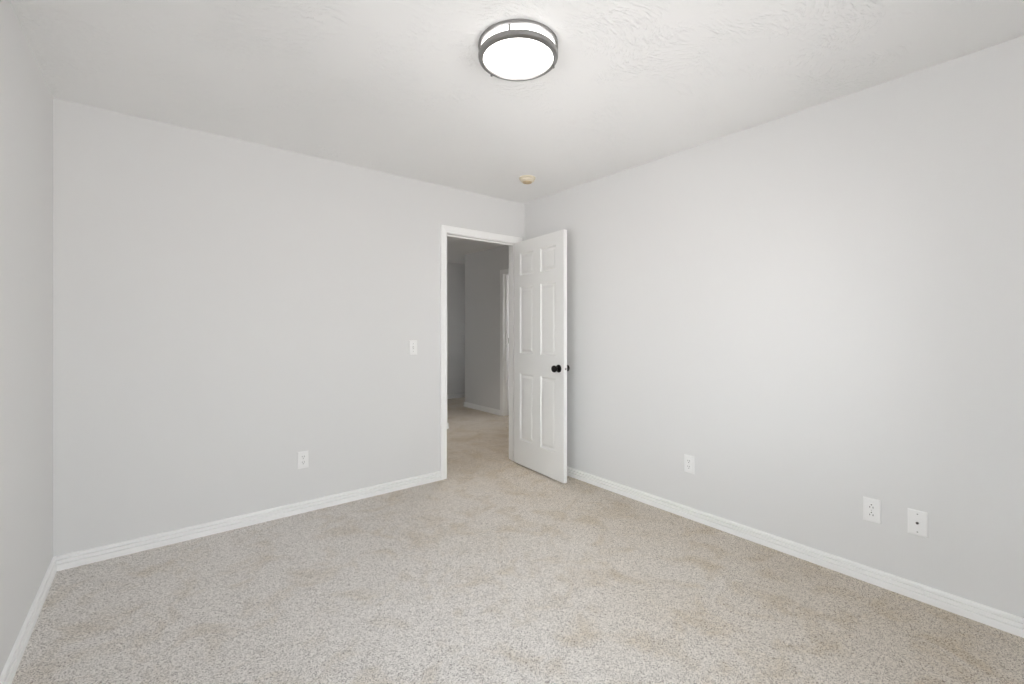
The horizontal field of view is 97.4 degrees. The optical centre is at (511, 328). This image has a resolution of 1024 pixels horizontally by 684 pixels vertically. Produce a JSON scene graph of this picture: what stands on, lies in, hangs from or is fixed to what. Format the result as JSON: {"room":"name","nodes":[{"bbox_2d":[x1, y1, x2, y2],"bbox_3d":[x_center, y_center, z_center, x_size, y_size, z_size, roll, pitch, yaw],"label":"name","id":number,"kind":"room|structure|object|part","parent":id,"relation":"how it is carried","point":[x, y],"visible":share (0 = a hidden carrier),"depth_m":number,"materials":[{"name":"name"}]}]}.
{"room":"empty bedroom","nodes":[
{"label":"empty bedroom","id":0,"kind":"room"},
{"bbox_2d":[0,0,52,674],"bbox_3d":[-1.236,0.032,0.805,0.115,2.443,3.768,0,0,-38],"label":"wall","id":1,"kind":"structure","parent":0,"point":[26,99],"depth_m":1.81,"materials":[{"name":"white paint"}]},
{"bbox_2d":[0,557,56,683],"bbox_3d":[-1.220,1.213,0.891,0.015,0.080,3.653,0,0,-38],"label":"baseboard","id":2,"kind":"structure","parent":1,"relation":"attached to","point":[10,668],"depth_m":1.80,"materials":[{"name":"white wood"}]},
{"bbox_2d":[53,98,523,556],"bbox_3d":[-0.091,0.032,4.194,6.124,2.443,0.115,0,0,-38],"label":"wall","id":3,"kind":"structure","parent":0,"point":[226,309],"depth_m":2.79,"materials":[{"name":"white paint"}]},
{"bbox_2d":[54,471,440,570],"bbox_3d":[-1.474,1.213,3.013,2.259,0.080,0.015,0,0,-38],"label":"baseboard","id":4,"kind":"structure","parent":3,"relation":"attached to","point":[83,557],"depth_m":2.78,"materials":[{"name":"white wood"}]},
{"bbox_2d":[297,450,308,468],"bbox_3d":[-1.420,0.890,3.059,0.070,0.115,0.008,0,0,-38],"label":"wall outlet","id":5,"kind":"object","parent":3,"relation":"attached to","point":[302,457],"visible":1,"depth_m":3.06,"materials":[{"name":"white plastic"}]},
{"bbox_2d":[409,340,416,354],"bbox_3d":[-0.780,0.147,3.561,0.070,0.115,0.019,0,0,-38],"label":"light switch","id":6,"kind":"object","parent":3,"relation":"attached to","point":[412,343],"visible":1,"depth_m":3.56,"materials":[{"name":"white plastic"}]},
{"bbox_2d":[440,225,521,479],"bbox_3d":[-0.288,0.196,4.038,0.874,2.115,0.147,0,0,-38],"label":"door frame","id":7,"kind":"structure","parent":3,"relation":"attached to","point":[446,231],"depth_m":3.77,"materials":[{"name":"white wood"}]},
{"bbox_2d":[514,229,569,482],"bbox_3d":[0.230,0.220,3.903,0.168,2.033,0.730,0,0,-34],"label":"door","id":8,"kind":"structure","parent":3,"relation":"in","point":[541,367],"depth_m":3.84,"materials":[{"name":"white wood"}]},
{"bbox_3d":[0.347,0.321,3.625,0.054,0.057,0.057,0,0,-34],"label":"knob","id":9,"kind":"part","parent":8,"relation":"part of","materials":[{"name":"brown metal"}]},
{"bbox_2d":[447,262,464,394],"bbox_3d":[-2.405,0.032,7.106,6.124,2.443,0.120,0,0,-38],"label":"wall","id":10,"kind":"structure","parent":0,"point":[455,271],"depth_m":8.13,"materials":[{"name":"white paint"}]},
{"bbox_2d":[447,393,464,398],"bbox_3d":[-2.357,1.213,7.058,5.909,0.080,0.015,0,0,-38],"label":"baseboard","id":11,"kind":"structure","parent":10,"relation":"attached to","point":[459,395],"depth_m":8.12,"materials":[{"name":"white wood"}]},
{"bbox_2d":[465,245,508,409],"bbox_3d":[0.717,0.032,6.661,1.590,2.443,2.742,0,0,-38],"label":"wall","id":12,"kind":"structure","parent":0,"point":[482,268],"depth_m":6.83,"materials":[{"name":"white paint"}]},
{"bbox_2d":[464,402,499,414],"bbox_3d":[-0.472,1.213,6.867,0.015,0.080,0.970,0,0,-38],"label":"baseboard","id":13,"kind":"structure","parent":12,"relation":"attached to","point":[469,405],"depth_m":6.83,"materials":[{"name":"white wood"}]},
{"bbox_2d":[500,269,508,415],"bbox_3d":[0.152,0.202,6.175,0.134,2.102,0.884,0,0,-38],"label":"door frame","id":14,"kind":"structure","parent":12,"relation":"attached to","point":[504,274],"depth_m":6.46,"materials":[{"name":"white wood"}]},
{"bbox_2d":[10,0,1023,263],"bbox_3d":[-0.102,-1.240,4.208,6.124,0.100,7.685,0,0,-38],"label":"ceiling","id":15,"kind":"structure","parent":0,"point":[402,88],"depth_m":2.04,"materials":[{"name":"white paint"}]},
{"bbox_2d":[478,19,557,80],"bbox_3d":[0.026,-1.156,1.889,0.334,0.068,0.334,0,0,-38],"label":"ceiling light","id":16,"kind":"object","parent":15,"relation":"attached to","point":[511,49],"visible":1,"depth_m":1.83,"materials":[{"name":"white glass"}]},
{"bbox_2d":[519,175,534,183],"bbox_3d":[0.120,-1.167,3.539,0.128,0.046,0.128,0,0,-38],"label":"smoke detector","id":17,"kind":"object","parent":15,"relation":"attached to","point":[525,179],"visible":1,"depth_m":3.50,"materials":[{"name":"beige plastic"}]},
{"bbox_2d":[12,397,1023,683],"bbox_3d":[-0.102,1.300,4.208,6.124,0.106,7.685,0,0,-38],"label":"floor","id":18,"kind":"structure","parent":0,"point":[497,570],"depth_m":2.01,"materials":[{"name":"beige carpet"}]},
{"bbox_2d":[524,36,1023,617],"bbox_3d":[1.336,0.032,2.848,0.115,2.443,3.768,0,0,-38],"label":"wall","id":19,"kind":"structure","parent":0,"point":[820,307],"depth_m":2.33,"materials":[{"name":"white paint"}]},
{"bbox_2d":[684,454,693,473],"bbox_3d":[1.166,0.890,2.962,0.008,0.115,0.070,0,0,-38],"label":"wall outlet","id":20,"kind":"object","parent":19,"relation":"attached to","point":[688,460],"visible":1,"depth_m":2.96,"materials":[{"name":"white plastic"}]},
{"bbox_2d":[567,466,1023,637],"bbox_3d":[1.249,1.213,2.853,0.015,0.080,3.653,0,0,-38],"label":"baseboard","id":21,"kind":"structure","parent":19,"relation":"attached to","point":[1001,620],"depth_m":2.32,"materials":[{"name":"white wood"}]},
{"bbox_2d":[863,496,880,523],"bbox_3d":[1.765,0.889,2.208,0.008,0.115,0.070,0,0,-38],"label":"wall outlet","id":22,"kind":"object","parent":19,"relation":"attached to","point":[871,507],"visible":1,"depth_m":2.21,"materials":[{"name":"white plastic"}]},
{"bbox_2d":[867,503,875,509],"bbox_3d":[1.763,0.869,2.206,0.003,0.028,0.034,0,0,-38],"label":"receptacle","id":23,"kind":"object","parent":22,"relation":"attached to","point":[870,506],"depth_m":2.21,"materials":[{"name":"grey plastic"}]},
{"bbox_2d":[867,510,875,516],"bbox_3d":[1.763,0.907,2.206,0.003,0.028,0.034,0,0,-38],"label":"receptacle","id":24,"kind":"object","parent":22,"relation":"attached to","point":[870,513],"depth_m":2.21,"materials":[{"name":"grey plastic"}]},
{"bbox_2d":[908,508,927,537],"bbox_3d":[1.869,0.895,2.074,0.014,0.115,0.070,0,0,-38],"label":"cable jack plate","id":25,"kind":"object","parent":19,"relation":"attached to","point":[917,520],"visible":1,"depth_m":2.07,"materials":[{"name":"white plastic"}]}
]}

